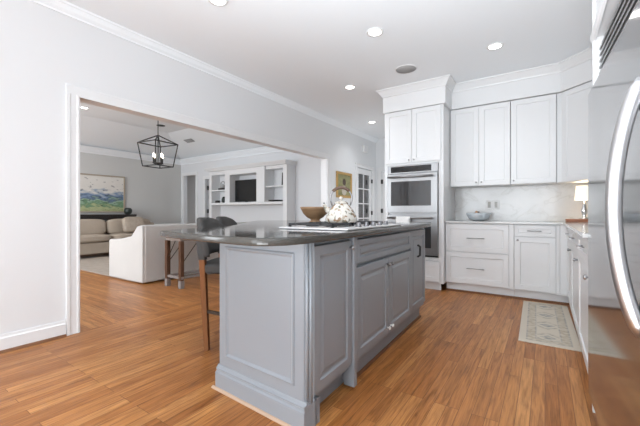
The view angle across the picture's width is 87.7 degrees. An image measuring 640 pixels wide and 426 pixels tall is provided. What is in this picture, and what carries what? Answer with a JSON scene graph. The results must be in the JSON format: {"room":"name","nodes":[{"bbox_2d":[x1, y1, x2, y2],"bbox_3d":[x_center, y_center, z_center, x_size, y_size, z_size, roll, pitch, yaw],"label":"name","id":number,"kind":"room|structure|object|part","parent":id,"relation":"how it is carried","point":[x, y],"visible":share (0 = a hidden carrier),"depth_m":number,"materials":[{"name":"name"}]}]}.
{"room":"kitchen","nodes":[
{"label":"kitchen","id":0,"kind":"room"},
{"bbox_2d":[80,152,194,223],"bbox_3d":[-6.164,-0.360,8.310,0.120,2.840,9.870,0,0,34],"label":"wall","id":1,"kind":"structure","parent":0,"point":[153,194],"depth_m":9.83,"materials":[{"name":"grey paint"}]},
{"bbox_2d":[80,173,124,211],"bbox_3d":[-5.784,-0.495,8.724,0.045,0.990,1.280,0,0,34],"label":"landscape painting","id":2,"kind":"object","parent":1,"relation":"attached to","point":[98,193],"visible":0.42,"depth_m":8.77,"materials":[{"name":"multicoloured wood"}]},
{"bbox_2d":[80,145,180,164],"bbox_3d":[-6.620,-1.600,7.412,0.130,0.160,7.870,0,0,34],"label":"trim","id":3,"kind":"structure","parent":1,"relation":"attached to","point":[85,149],"depth_m":9.15,"materials":[{"name":"white paint"}]},
{"bbox_2d":[80,102,264,158],"bbox_3d":[-4.126,-1.964,5.727,6.182,0.568,7.902,0,0,34],"label":"ceiling","id":4,"kind":"structure","parent":0,"point":[100,127],"depth_m":8.68,"materials":[{"name":"white paint"}]},
{"bbox_2d":[137,135,177,168],"bbox_3d":[-2.728,-1.468,5.608,0.458,1.402,0.458,0,0,26],"label":"lantern chandelier","id":5,"kind":"object","parent":4,"relation":"hanging from","point":[156,161],"visible":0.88,"depth_m":5.60,"materials":[{"name":"black metal"}]},
{"bbox_3d":[-2.728,-1.067,5.608,0.017,0.465,0.017,0,0,26],"label":"stem","id":6,"kind":"part","parent":5,"relation":"part of","materials":[{"name":"black metal"}]},
{"bbox_2d":[184,139,194,142],"bbox_3d":[-3.624,-1.988,9.229,0.340,0.062,0.131,0,0,34],"label":"ceiling vent","id":7,"kind":"object","parent":4,"relation":"in","point":[186,140],"visible":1,"depth_m":9.21,"materials":[{"name":"grey"}]},
{"bbox_2d":[0,0,375,334],"bbox_3d":[-2.048,-0.565,3.194,0.130,3.250,12.200,0,0,34],"label":"wall","id":8,"kind":"structure","parent":0,"point":[43,49],"depth_m":2.81,"materials":[{"name":"white paint"}]},
{"bbox_2d":[0,320,65,350],"bbox_3d":[-3.764,0.993,0.519,0.022,0.135,5.645,0,0,34],"label":"baseboard","id":9,"kind":"structure","parent":8,"relation":"attached to","point":[29,335],"depth_m":2.66,"materials":[{"name":"white paint"}]},
{"bbox_2d":[0,334,66,353],"bbox_3d":[-3.747,1.050,0.507,0.018,0.020,5.645,0,0,34],"label":"trim","id":10,"kind":"structure","parent":8,"relation":"attached to","point":[64,335],"depth_m":2.66,"materials":[{"name":"brown"}]},
{"bbox_2d":[66,83,330,335],"bbox_3d":[-1.047,-0.028,4.657,0.154,2.175,4.245,0,0,34],"label":"trim","id":11,"kind":"structure","parent":8,"relation":"attached to","point":[75,95],"depth_m":2.93,"materials":[{"name":"white paint"}]},
{"bbox_2d":[29,0,377,142],"bbox_3d":[-1.969,-1.742,3.141,0.060,0.095,12.000,0,0,34],"label":"trim","id":12,"kind":"structure","parent":8,"relation":"attached to","point":[63,7],"depth_m":3.66,"materials":[{"name":"white paint"}]},
{"bbox_2d":[336,171,351,197],"bbox_3d":[0.499,-0.560,6.820,0.030,0.520,0.620,0,0,34],"label":"framed picture","id":13,"kind":"object","parent":8,"relation":"attached to","point":[342,178],"visible":0.88,"depth_m":6.79,"materials":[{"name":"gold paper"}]},
{"bbox_2d":[355,162,373,220],"bbox_3d":[1.033,-0.013,7.617,0.022,2.145,0.950,0,0,34],"label":"trim","id":14,"kind":"structure","parent":8,"relation":"attached to","point":[359,165],"depth_m":7.54,"materials":[{"name":"white paint"}]},
{"bbox_2d":[357,168,372,220],"bbox_3d":[1.011,0.030,7.643,0.078,2.040,0.774,0,0,34],"label":"door","id":15,"kind":"structure","parent":8,"relation":"in","point":[364,181],"depth_m":7.65,"materials":[{"name":"white paint"}]},
{"bbox_3d":[0.991,-0.035,7.646,0.006,1.670,0.556,0,0,34],"label":"glass pane","id":16,"kind":"part","parent":15,"relation":"part of","materials":[{"name":"white"}]},
{"bbox_2d":[362,145,367,152],"bbox_3d":[1.030,-1.445,7.583,0.054,0.150,0.200,0,0,34],"label":"door chime","id":17,"kind":"object","parent":8,"relation":"attached to","point":[364,148],"visible":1,"depth_m":7.52,"materials":[{"name":"white plastic"}]},
{"bbox_2d":[181,151,320,223],"bbox_3d":[-1.889,-0.310,9.037,6.150,2.740,0.120,0,0,34],"label":"wall","id":18,"kind":"structure","parent":0,"point":[307,169],"depth_m":8.61,"materials":[{"name":"white paint"}]},
{"bbox_2d":[182,171,208,223],"bbox_3d":[-3.685,-0.100,10.166,1.790,2.320,0.020,0,0,34],"label":"trim","id":19,"kind":"structure","parent":18,"relation":"attached to","point":[196,172],"depth_m":10.23,"materials":[{"name":"white paint"}]},
{"bbox_2d":[207,180,208,216],"bbox_3d":[-3.186,0.030,9.931,0.480,2.040,0.070,0,0,34],"label":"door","id":20,"kind":"structure","parent":18,"relation":"in","point":[208,180],"depth_m":10.04,"materials":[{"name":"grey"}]},
{"bbox_2d":[180,146,283,164],"bbox_3d":[-1.960,-1.600,8.933,6.150,0.160,0.130,0,0,34],"label":"trim","id":21,"kind":"structure","parent":18,"relation":"attached to","point":[260,150],"depth_m":9.27,"materials":[{"name":"white paint"}]},
{"bbox_2d":[0,253,599,425],"bbox_3d":[-2.684,1.110,3.986,10.890,0.100,12.800,0,0,34],"label":"floor","id":22,"kind":"structure","parent":0,"point":[463,362],"depth_m":2.21,"materials":[{"name":"brown wood"}]},
{"bbox_2d":[80,255,134,281],"bbox_3d":[-3.535,1.056,7.361,3.800,0.008,3.000,0,0,34],"label":"area rug","id":23,"kind":"object","parent":22,"relation":"on","point":[95,264],"visible":0.16,"depth_m":6.73,"materials":[{"name":"carpet"}]},
{"bbox_2d":[80,218,153,254],"bbox_3d":[-5.242,0.603,8.219,0.710,0.895,2.650,0,0,34],"label":"sofa","id":24,"kind":"object","parent":23,"relation":"on","point":[95,234],"visible":0.46,"depth_m":7.90,"materials":[{"name":"beige fabric"}]},
{"bbox_2d":[80,219,105,234],"bbox_3d":[-5.633,0.360,7.810,0.263,0.408,1.095,0,0,34],"label":"cushion","id":25,"kind":"object","parent":24,"relation":"on","point":[87,226],"depth_m":7.93,"materials":[{"name":"beige fabric"}]},
{"bbox_2d":[80,234,111,242],"bbox_3d":[-5.476,0.610,7.704,0.520,0.190,1.105,0,0,34],"label":"seat cushion","id":26,"kind":"object","parent":24,"relation":"on","point":[84,238],"depth_m":7.72,"materials":[{"name":"beige fabric"}]},
{"bbox_2d":[108,232,133,238],"bbox_3d":[-4.851,0.610,8.627,0.520,0.190,1.105,0,0,34],"label":"seat cushion","id":27,"kind":"object","parent":24,"relation":"on","point":[114,235],"depth_m":8.23,"materials":[{"name":"beige fabric"}]},
{"bbox_2d":[106,218,150,233],"bbox_3d":[-5.009,0.360,8.734,0.263,0.408,1.095,0,0,34],"label":"cushion","id":28,"kind":"object","parent":24,"relation":"on","point":[113,226],"depth_m":8.36,"materials":[{"name":"beige fabric"}]},
{"bbox_2d":[122,217,144,232],"bbox_3d":[-4.779,0.310,8.539,0.230,0.405,0.520,0,0,34],"label":"throw pillow","id":29,"kind":"object","parent":24,"relation":"on","point":[129,224],"visible":0.81,"depth_m":8.42,"materials":[{"name":"beige fabric"}]},
{"bbox_2d":[109,222,246,282],"bbox_3d":[-2.425,0.613,6.056,1.040,0.855,2.150,0,0,34],"label":"sofa","id":30,"kind":"object","parent":23,"relation":"on","point":[140,257],"visible":0.44,"depth_m":5.11,"materials":[{"name":"white fabric"}]},
{"bbox_3d":[-2.976,0.616,5.251,1.028,0.848,0.200,0,0,34],"label":"arm","id":31,"kind":"part","parent":30,"relation":"part of"},
{"bbox_2d":[80,214,136,219],"bbox_3d":[-5.694,0.555,8.542,0.340,1.010,1.780,0,0,34],"label":"table","id":32,"kind":"object","parent":22,"relation":"on","point":[82,216],"visible":0.47,"depth_m":8.55,"materials":[{"name":"black wood"}]},
{"bbox_2d":[124,208,131,213],"bbox_3d":[-5.269,-0.038,9.136,0.210,0.175,0.210,0,0,34],"label":"round pot","id":33,"kind":"object","parent":32,"relation":"on","point":[126,210],"visible":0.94,"depth_m":9.06,"materials":[{"name":"grey ceramic"}]},
{"bbox_2d":[165,238,208,288],"bbox_3d":[-1.610,0.665,5.403,0.452,0.790,1.750,0,0,34],"label":"console table","id":34,"kind":"object","parent":22,"relation":"on","point":[168,276],"visible":0.37,"depth_m":4.73,"materials":[{"name":"brown wood"}]},
{"bbox_3d":[-2.204,0.730,4.820,0.056,0.660,0.056,0,0,34],"label":"leg","id":35,"kind":"part","parent":34,"relation":"part of","materials":[{"name":"brown wood"}]},
{"bbox_3d":[-1.931,0.730,4.636,0.056,0.660,0.056,0,0,34],"label":"leg","id":36,"kind":"part","parent":34,"relation":"part of","materials":[{"name":"brown wood"}]},
{"bbox_2d":[196,217,223,350],"bbox_3d":[-0.747,0.550,2.767,0.499,1.020,0.470,0,0,4],"label":"bar stool","id":37,"kind":"object","parent":22,"relation":"on","point":[204,249],"visible":0.4,"depth_m":2.55,"materials":[{"name":"brown wood"}]},
{"bbox_3d":[-0.891,0.710,2.570,0.076,0.700,0.044,0,0,4],"label":"leg","id":38,"kind":"part","parent":37,"relation":"part of","materials":[{"name":"brown wood"}]},
{"bbox_3d":[-0.910,0.190,2.777,0.172,0.300,0.470,0,0,4],"label":"backrest","id":39,"kind":"part","parent":37,"relation":"part of","materials":[{"name":"grey fabric"}]},
{"bbox_3d":[-0.727,0.435,2.766,0.440,0.100,0.460,0,0,4],"label":"seat","id":40,"kind":"part","parent":37,"relation":"part of","materials":[{"name":"grey fabric"}]},
{"bbox_2d":[216,216,236,257],"bbox_3d":[-0.798,0.550,3.425,0.499,1.020,0.470,0,0,4],"label":"bar stool","id":41,"kind":"object","parent":22,"relation":"on","point":[226,221],"visible":0.06,"depth_m":3.49,"materials":[{"name":"grey fabric"}]},
{"bbox_3d":[-0.961,0.190,3.435,0.172,0.300,0.470,0,0,4],"label":"backrest","id":42,"kind":"part","parent":41,"relation":"part of","materials":[{"name":"grey fabric"}]},
{"bbox_2d":[204,159,296,219],"bbox_3d":[-1.903,-0.086,8.704,2.980,2.289,0.442,0,0,34],"label":"shelves","id":43,"kind":"object","parent":22,"relation":"on","point":[268,174],"visible":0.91,"depth_m":8.37,"materials":[{"name":"white paint"}]},
{"bbox_2d":[218,181,224,189],"bbox_3d":[-2.699,-0.753,9.258,0.280,0.254,0.150,0,0,34],"label":"ornament","id":44,"kind":"object","parent":43,"relation":"on","point":[222,186],"visible":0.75,"depth_m":9.21,"materials":[{"name":"white ceramic"}]},
{"bbox_2d":[235,179,255,201],"bbox_3d":[-1.958,-0.566,8.793,0.810,0.600,0.160,0,0,34],"label":"television","id":45,"kind":"object","parent":43,"relation":"on","point":[245,190],"visible":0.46,"depth_m":8.78,"materials":[{"name":"black plastic"}]},
{"bbox_3d":[-1.902,-0.235,8.724,2.620,0.060,0.407,0,0,34],"label":"shelf","id":46,"kind":"part","parent":43,"relation":"part of","materials":[{"name":"white paint"}]},
{"bbox_3d":[-1.904,-1.185,8.703,2.980,0.089,0.441,0,0,34],"label":"cornice","id":47,"kind":"part","parent":43,"relation":"part of","materials":[{"name":"white paint"}]},
{"bbox_3d":[-1.793,-0.703,8.885,2.620,0.875,0.017,0,0,34],"label":"panel","id":48,"kind":"part","parent":43,"relation":"part of","materials":[{"name":"white paint"}]},
{"bbox_3d":[-1.018,-0.640,8.183,0.550,0.030,0.280,0,0,34],"label":"shelf","id":49,"kind":"part","parent":43,"relation":"part of","materials":[{"name":"white paint"}]},
{"bbox_2d":[211,228,424,425],"bbox_3d":[0.096,0.601,2.730,1.062,0.917,2.169,0,0,34],"label":"kitchen island","id":50,"kind":"object","parent":22,"relation":"on","point":[298,323],"visible":0.92,"depth_m":1.85,"materials":[{"name":"grey paint"}]},
{"bbox_3d":[-0.367,1.052,1.799,0.720,0.013,0.014,0,0,37],"label":"shoe moulding","id":51,"kind":"part","parent":50,"relation":"part of","materials":[{"name":"beige wood"}]},
{"bbox_3d":[-0.343,0.530,1.819,0.666,0.777,0.022,0,0,37],"label":"panel","id":52,"kind":"part","parent":50,"relation":"part of","materials":[{"name":"grey paint"}]},
{"bbox_2d":[160,220,430,245],"bbox_3d":[-0.387,0.123,2.997,2.260,0.036,2.570,0,0,34],"label":"island countertop","id":53,"kind":"structure","parent":50,"relation":"on","point":[260,232],"depth_m":1.75,"materials":[{"name":"stone"}]},
{"bbox_2d":[300,207,329,221],"bbox_3d":[-0.050,0.025,3.365,0.304,0.160,0.304,0,0,34],"label":"wooden bowl","id":54,"kind":"object","parent":53,"relation":"on","point":[314,214],"visible":0.84,"depth_m":3.27,"materials":[{"name":"brown wood"}]},
{"bbox_2d":[279,221,400,230],"bbox_3d":[0.190,0.085,2.406,0.500,0.039,0.920,0,0,32],"label":"cooktop","id":55,"kind":"object","parent":53,"relation":"in","point":[323,225],"visible":0.8,"depth_m":2.14,"materials":[{"name":"silver metal"}]},
{"bbox_2d":[322,186,356,222],"bbox_3d":[0.144,-0.056,2.268,0.215,0.248,0.215,0,0,-39],"label":"kettle","id":56,"kind":"object","parent":55,"relation":"on","point":[340,212],"visible":1,"depth_m":2.21,"materials":[{"name":"ceramic"}]},
{"bbox_3d":[0.051,-0.019,2.268,0.070,0.081,0.042,0,0,0],"label":"spout","id":57,"kind":"part","parent":56,"relation":"part of","materials":[{"name":"ceramic"}]},
{"bbox_3d":[0.144,-0.069,2.268,0.094,0.022,0.094,0,0,0],"label":"lid","id":58,"kind":"part","parent":56,"relation":"part of","materials":[{"name":"ceramic"}]},
{"bbox_3d":[0.145,-0.110,2.268,0.156,0.130,0.011,0,0,0],"label":"handle","id":59,"kind":"part","parent":56,"relation":"part of","materials":[{"name":"metal"}]},
{"bbox_3d":[-0.053,0.536,1.622,0.032,0.787,0.034,0,0,34],"label":"corner post","id":60,"kind":"part","parent":50,"relation":"part of","materials":[{"name":"grey paint"}]},
{"bbox_3d":[0.073,0.532,1.810,0.021,0.735,0.408,0,0,32],"label":"door","id":61,"kind":"part","parent":50,"relation":"part of","materials":[{"name":"grey paint"}]},
{"bbox_3d":[0.358,0.615,2.252,0.021,0.560,0.535,0,0,32],"label":"door","id":62,"kind":"part","parent":50,"relation":"part of","materials":[{"name":"grey paint"}]},
{"bbox_3d":[0.504,0.240,2.483,0.021,0.150,1.080,0,0,32],"label":"drawer","id":63,"kind":"part","parent":50,"relation":"part of","materials":[{"name":"grey paint"}]},
{"bbox_3d":[0.592,1.050,2.717,0.030,0.017,1.580,0,0,32],"label":"shoe moulding","id":64,"kind":"part","parent":50,"relation":"part of","materials":[{"name":"grey wood"}]},
{"bbox_3d":[0.648,0.615,2.712,0.021,0.560,0.539,0,0,32],"label":"door","id":65,"kind":"part","parent":50,"relation":"part of","materials":[{"name":"grey paint"}]},
{"bbox_3d":[0.925,0.530,3.163,0.021,0.730,0.470,0,0,32],"label":"door","id":66,"kind":"part","parent":50,"relation":"part of","materials":[{"name":"grey paint"}]},
{"bbox_2d":[385,104,454,289],"bbox_3d":[1.480,-0.198,4.951,0.840,2.514,0.732,0,0,34],"label":"tall cabinet","id":67,"kind":"object","parent":22,"relation":"on","point":[418,135],"visible":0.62,"depth_m":4.61,"materials":[{"name":"white paint"}]},
{"bbox_3d":[1.129,-1.078,4.801,0.395,0.746,0.020,0,0,34],"label":"door","id":68,"kind":"part","parent":67,"relation":"part of","materials":[{"name":"white paint"}]},
{"bbox_2d":[387,163,438,257],"bbox_3d":[1.423,-0.030,4.875,0.714,1.280,0.668,0,0,34],"label":"double oven","id":69,"kind":"object","parent":67,"relation":"in","point":[412,190],"visible":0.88,"depth_m":4.60,"materials":[{"name":"metal"}]},
{"bbox_2d":[396,216,410,221],"bbox_3d":[1.163,0.216,4.663,0.201,0.319,0.053,0,0,34],"label":"dish towel","id":70,"kind":"object","parent":69,"relation":"hanging from","point":[398,218],"visible":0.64,"depth_m":4.65,"materials":[{"name":"white fabric"}]},
{"bbox_3d":[1.248,0.075,4.634,0.634,0.027,0.074,0,0,34],"label":"handle","id":71,"kind":"part","parent":69,"relation":"part of","materials":[{"name":"metal"}]},
{"bbox_3d":[1.248,-0.500,4.634,0.634,0.027,0.074,0,0,34],"label":"handle","id":72,"kind":"part","parent":69,"relation":"part of","materials":[{"name":"metal"}]},
{"bbox_3d":[1.265,-0.268,4.665,0.571,0.345,0.004,0,0,34],"label":"door glass","id":73,"kind":"part","parent":69,"relation":"part of","materials":[{"name":"grey glass"}]},
{"bbox_3d":[1.288,0.307,4.675,0.714,0.555,0.040,0,0,34],"label":"oven door","id":74,"kind":"part","parent":69,"relation":"part of","materials":[{"name":"metal"}]},
{"bbox_3d":[1.288,-0.270,4.675,0.714,0.550,0.040,0,0,34],"label":"oven door","id":75,"kind":"part","parent":69,"relation":"part of","materials":[{"name":"metal"}]},
{"bbox_3d":[1.292,-0.613,4.681,0.714,0.115,0.025,0,0,34],"label":"control panel","id":76,"kind":"part","parent":69,"relation":"part of","materials":[{"name":"metal"}]},
{"bbox_3d":[1.265,0.310,4.665,0.571,0.350,0.004,0,0,34],"label":"door glass","id":77,"kind":"part","parent":69,"relation":"part of","materials":[{"name":"grey glass"}]},
{"bbox_3d":[1.459,-1.078,4.578,0.395,0.746,0.020,0,0,34],"label":"door","id":78,"kind":"part","parent":67,"relation":"part of","materials":[{"name":"white paint"}]},
{"bbox_3d":[1.295,0.800,4.689,0.765,0.270,0.020,0,0,34],"label":"drawer","id":79,"kind":"part","parent":67,"relation":"part of","materials":[{"name":"white paint"}]},
{"bbox_2d":[446,223,513,295],"bbox_3d":[2.193,0.601,4.529,0.805,0.916,0.632,0,0,34],"label":"base cabinet","id":80,"kind":"object","parent":22,"relation":"on","point":[479,256],"visible":0.9,"depth_m":4.29,"materials":[{"name":"white paint"}]},
{"bbox_3d":[2.021,0.729,4.319,0.749,0.408,0.020,0,0,34],"label":"drawer","id":81,"kind":"part","parent":80,"relation":"part of","materials":[{"name":"white paint"}]},
{"bbox_3d":[2.021,0.335,4.319,0.749,0.360,0.020,0,0,34],"label":"drawer","id":82,"kind":"part","parent":80,"relation":"part of","materials":[{"name":"white paint"}]},
{"bbox_2d":[446,288,568,304],"bbox_3d":[1.633,1.049,3.174,1.397,0.022,2.448,0,0,34],"label":"trim","id":83,"kind":"structure","parent":22,"relation":"on","point":[524,298],"depth_m":4.14,"materials":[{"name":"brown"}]},
{"bbox_2d":[514,224,568,302],"bbox_3d":[2.762,0.601,4.145,0.563,0.916,0.632,0,0,34],"label":"base cabinet","id":84,"kind":"object","parent":22,"relation":"on","point":[536,246],"visible":0.86,"depth_m":3.94,"materials":[{"name":"white paint"}]},
{"bbox_3d":[2.551,0.220,3.961,0.414,0.130,0.020,0,0,34],"label":"drawer","id":85,"kind":"part","parent":84,"relation":"part of","materials":[{"name":"white paint"}]},
{"bbox_3d":[2.551,0.614,3.961,0.414,0.638,0.020,0,0,34],"label":"door","id":86,"kind":"part","parent":84,"relation":"part of","materials":[{"name":"white paint"}]},
{"bbox_2d":[518,301,581,351],"bbox_3d":[2.210,1.056,3.250,0.420,0.008,1.460,0,0,33],"label":"kitchen rug","id":87,"kind":"object","parent":22,"relation":"on","point":[545,324],"visible":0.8,"depth_m":3.07,"materials":[{"name":"beige fabric"}]},
{"bbox_2d":[560,225,570,307],"bbox_3d":[2.829,0.601,3.303,0.704,0.916,0.759,0,0,34],"label":"base cabinet","id":88,"kind":"object","parent":22,"relation":"on","point":[565,233],"visible":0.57,"depth_m":3.77,"materials":[{"name":"white paint"}]},
{"bbox_3d":[2.577,0.225,3.429,0.020,0.140,0.680,0,0,34],"label":"drawer","id":89,"kind":"part","parent":88,"relation":"part of","materials":[{"name":"white paint"}]},
{"bbox_3d":[2.577,0.613,3.429,0.020,0.640,0.680,0,0,34],"label":"door","id":90,"kind":"part","parent":88,"relation":"part of","materials":[{"name":"white paint"}]},
{"bbox_2d":[569,230,577,334],"bbox_3d":[2.403,0.601,2.648,0.677,0.916,0.796,0,0,34],"label":"base cabinet","id":91,"kind":"object","parent":22,"relation":"on","point":[574,237],"visible":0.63,"depth_m":2.82,"materials":[{"name":"white paint"}]},
{"bbox_3d":[2.159,0.225,2.812,0.020,0.140,0.790,0,0,34],"label":"drawer","id":92,"kind":"part","parent":91,"relation":"part of","materials":[{"name":"white paint"}]},
{"bbox_3d":[2.159,0.613,2.812,0.020,0.640,0.790,0,0,34],"label":"door","id":93,"kind":"part","parent":91,"relation":"part of","materials":[{"name":"white paint"}]},
{"bbox_2d":[576,235,587,371],"bbox_3d":[1.946,0.601,1.972,0.677,0.916,0.826,0,0,34],"label":"base cabinet","id":94,"kind":"object","parent":22,"relation":"on","point":[582,246],"visible":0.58,"depth_m":2.20,"materials":[{"name":"white paint"}]},
{"bbox_2d":[445,220,587,237],"bbox_3d":[2.010,0.128,3.228,1.960,0.025,2.976,0,0,34],"label":"countertop","id":95,"kind":"structure","parent":94,"relation":"on","point":[580,228],"depth_m":3.86,"materials":[{"name":"stone"}]},
{"bbox_2d":[466,213,490,220],"bbox_3d":[2.217,0.059,4.657,0.320,0.110,0.320,0,0,34],"label":"glass bowl","id":96,"kind":"object","parent":95,"relation":"on","point":[473,216],"visible":0.99,"depth_m":4.55,"materials":[{"name":"white"}]},
{"bbox_2d":[565,219,587,221],"bbox_3d":[3.153,0.097,3.952,0.380,0.035,0.240,0,0,34],"label":"wooden tray","id":97,"kind":"object","parent":95,"relation":"on","point":[566,220],"visible":0.54,"depth_m":3.90,"materials":[{"name":"brown wood"}]},
{"bbox_2d":[574,185,587,218],"bbox_3d":[3.135,-0.118,3.952,0.188,0.395,0.188,0,0,34],"label":"table lamp","id":98,"kind":"object","parent":97,"relation":"on","point":[581,192],"visible":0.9,"depth_m":3.92,"materials":[{"name":"silver metal"}]},
{"bbox_3d":[3.135,-0.231,3.952,0.188,0.170,0.188,0,0,34],"label":"lamp shade","id":99,"kind":"part","parent":98,"relation":"part of","materials":[{"name":"white fabric"}]},
{"bbox_3d":[1.703,0.225,2.137,0.020,0.140,0.820,0,0,34],"label":"drawer","id":100,"kind":"part","parent":94,"relation":"part of","materials":[{"name":"white paint"}]},
{"bbox_2d":[590,0,620,412],"bbox_3d":[1.257,-0.364,0.985,0.719,2.849,1.680,0,0,34],"label":"trim","id":101,"kind":"structure","parent":22,"relation":"on","point":[603,11],"depth_m":1.69,"materials":[{"name":"white paint"}]},
{"bbox_2d":[588,0,639,425],"bbox_3d":[1.215,0.086,0.985,0.618,1.942,1.570,0,0,32],"label":"refrigerator","id":102,"kind":"object","parent":22,"relation":"on","point":[614,97],"visible":1,"depth_m":1.16,"materials":[{"name":"metal"}]},
{"bbox_3d":[0.924,-0.015,0.999,0.107,0.772,0.042,0,0,32],"label":"handle","id":103,"kind":"part","parent":102,"relation":"part of","materials":[{"name":"silver metal"}]},
{"bbox_2d":[65,0,591,138],"bbox_3d":[-0.167,-1.840,1.923,4.411,0.100,12.200,0,0,34],"label":"ceiling","id":104,"kind":"structure","parent":0,"point":[305,53],"depth_m":3.39,"materials":[{"name":"white paint"}]},
{"bbox_2d":[208,0,227,6],"bbox_3d":[-0.859,-1.784,2.801,0.170,0.010,0.170,0,0,34],"label":"recessed light","id":105,"kind":"object","parent":104,"relation":"in","point":[220,3],"visible":1,"depth_m":2.83,"materials":[{"name":"white plastic"}]},
{"bbox_2d":[344,85,355,89],"bbox_3d":[0.427,-1.784,4.750,0.170,0.010,0.170,0,0,34],"label":"recessed light","id":106,"kind":"object","parent":104,"relation":"in","point":[348,87],"visible":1,"depth_m":4.75,"materials":[{"name":"white plastic"}]},
{"bbox_2d":[366,27,383,36],"bbox_3d":[0.545,-1.784,3.303,0.170,0.010,0.170,0,0,34],"label":"recessed light","id":107,"kind":"object","parent":104,"relation":"in","point":[373,32],"visible":1,"depth_m":3.30,"materials":[{"name":"white plastic"}]},
{"bbox_2d":[395,64,416,73],"bbox_3d":[1.072,-1.786,4.154,0.260,0.006,0.260,0,0,34],"label":"ceiling speaker","id":108,"kind":"object","parent":104,"relation":"attached to","point":[403,69],"visible":1,"depth_m":4.16,"materials":[{"name":"white plastic"}]},
{"bbox_2d":[383,59,591,114],"bbox_3d":[1.661,-1.623,3.469,2.829,0.331,2.989,0,0,34],"label":"trim","id":109,"kind":"structure","parent":104,"relation":"attached to","point":[581,74],"depth_m":4.41,"materials":[{"name":"white paint"}]},
{"bbox_2d":[376,43,591,97],"bbox_3d":[2.046,-1.736,3.780,1.780,0.103,3.816,0,0,-15],"label":"trim","id":110,"kind":"structure","parent":109,"relation":"attached to","point":[585,55],"depth_m":4.37,"materials":[{"name":"white paint"}]},
{"bbox_2d":[486,42,503,49],"bbox_3d":[1.882,-1.784,3.580,0.170,0.010,0.170,0,0,34],"label":"recessed light","id":111,"kind":"object","parent":104,"relation":"in","point":[494,46],"visible":1,"depth_m":3.58,"materials":[{"name":"white plastic"}]},
{"bbox_2d":[376,138,384,220],"bbox_3d":[2.047,-0.365,7.741,1.565,2.850,0.120,0,0,34],"label":"wall","id":112,"kind":"structure","parent":0,"point":[380,144],"depth_m":8.09,"materials":[{"name":"white paint"}]},
{"bbox_2d":[378,167,384,220],"bbox_3d":[1.803,-0.013,7.821,0.940,2.145,0.020,0,0,34],"label":"trim","id":113,"kind":"structure","parent":112,"relation":"attached to","point":[381,169],"depth_m":8.04,"materials":[{"name":"white paint"}]},
{"bbox_2d":[381,171,384,221],"bbox_3d":[1.808,0.030,7.849,0.772,2.040,0.079,0,0,34],"label":"door","id":114,"kind":"structure","parent":112,"relation":"in","point":[383,172],"depth_m":8.03,"materials":[{"name":"white paint"}]},
{"bbox_3d":[2.589,-0.365,4.719,2.954,2.850,0.120,0,0,34],"label":"wall","id":115,"kind":"structure","parent":0,"visible":0},
{"bbox_2d":[450,101,511,187],"bbox_3d":[2.248,-0.909,4.659,0.745,1.089,0.357,0,0,34],"label":"upper cabinet","id":116,"kind":"object","parent":115,"relation":"attached to","point":[480,136],"visible":0.97,"depth_m":4.52,"materials":[{"name":"white paint"}]},
{"bbox_3d":[2.016,-0.908,4.648,0.368,1.080,0.020,0,0,34],"label":"door","id":117,"kind":"part","parent":116,"relation":"part of","materials":[{"name":"white paint"}]},
{"bbox_3d":[2.324,-0.908,4.440,0.368,1.080,0.020,0,0,34],"label":"door","id":118,"kind":"part","parent":116,"relation":"part of","materials":[{"name":"white paint"}]},
{"bbox_2d":[486,200,498,208],"bbox_3d":[2.449,-0.110,4.723,0.170,0.120,0.012,0,0,34],"label":"outlet plate","id":119,"kind":"object","parent":115,"relation":"attached to","point":[494,204],"visible":1,"depth_m":4.72,"materials":[{"name":"white plastic"}]},
{"bbox_2d":[455,183,587,220],"bbox_3d":[2.848,-0.124,4.466,1.958,0.477,0.010,0,0,34],"label":"backsplash","id":120,"kind":"structure","parent":115,"relation":"attached to","point":[556,202],"depth_m":4.52,"materials":[{"name":"stone"}]},
{"bbox_2d":[511,94,556,185],"bbox_3d":[2.761,-0.909,4.312,0.486,1.089,0.357,0,0,34],"label":"upper cabinet","id":121,"kind":"object","parent":115,"relation":"attached to","point":[534,119],"visible":1,"depth_m":4.19,"materials":[{"name":"white paint"}]},
{"bbox_2d":[556,81,591,183],"bbox_3d":[3.171,-0.909,3.830,0.727,1.089,0.697,0,0,34],"label":"upper cabinet","id":122,"kind":"object","parent":115,"relation":"attached to","point":[572,104],"visible":0.44,"depth_m":3.90,"materials":[{"name":"white paint"}]}
]}

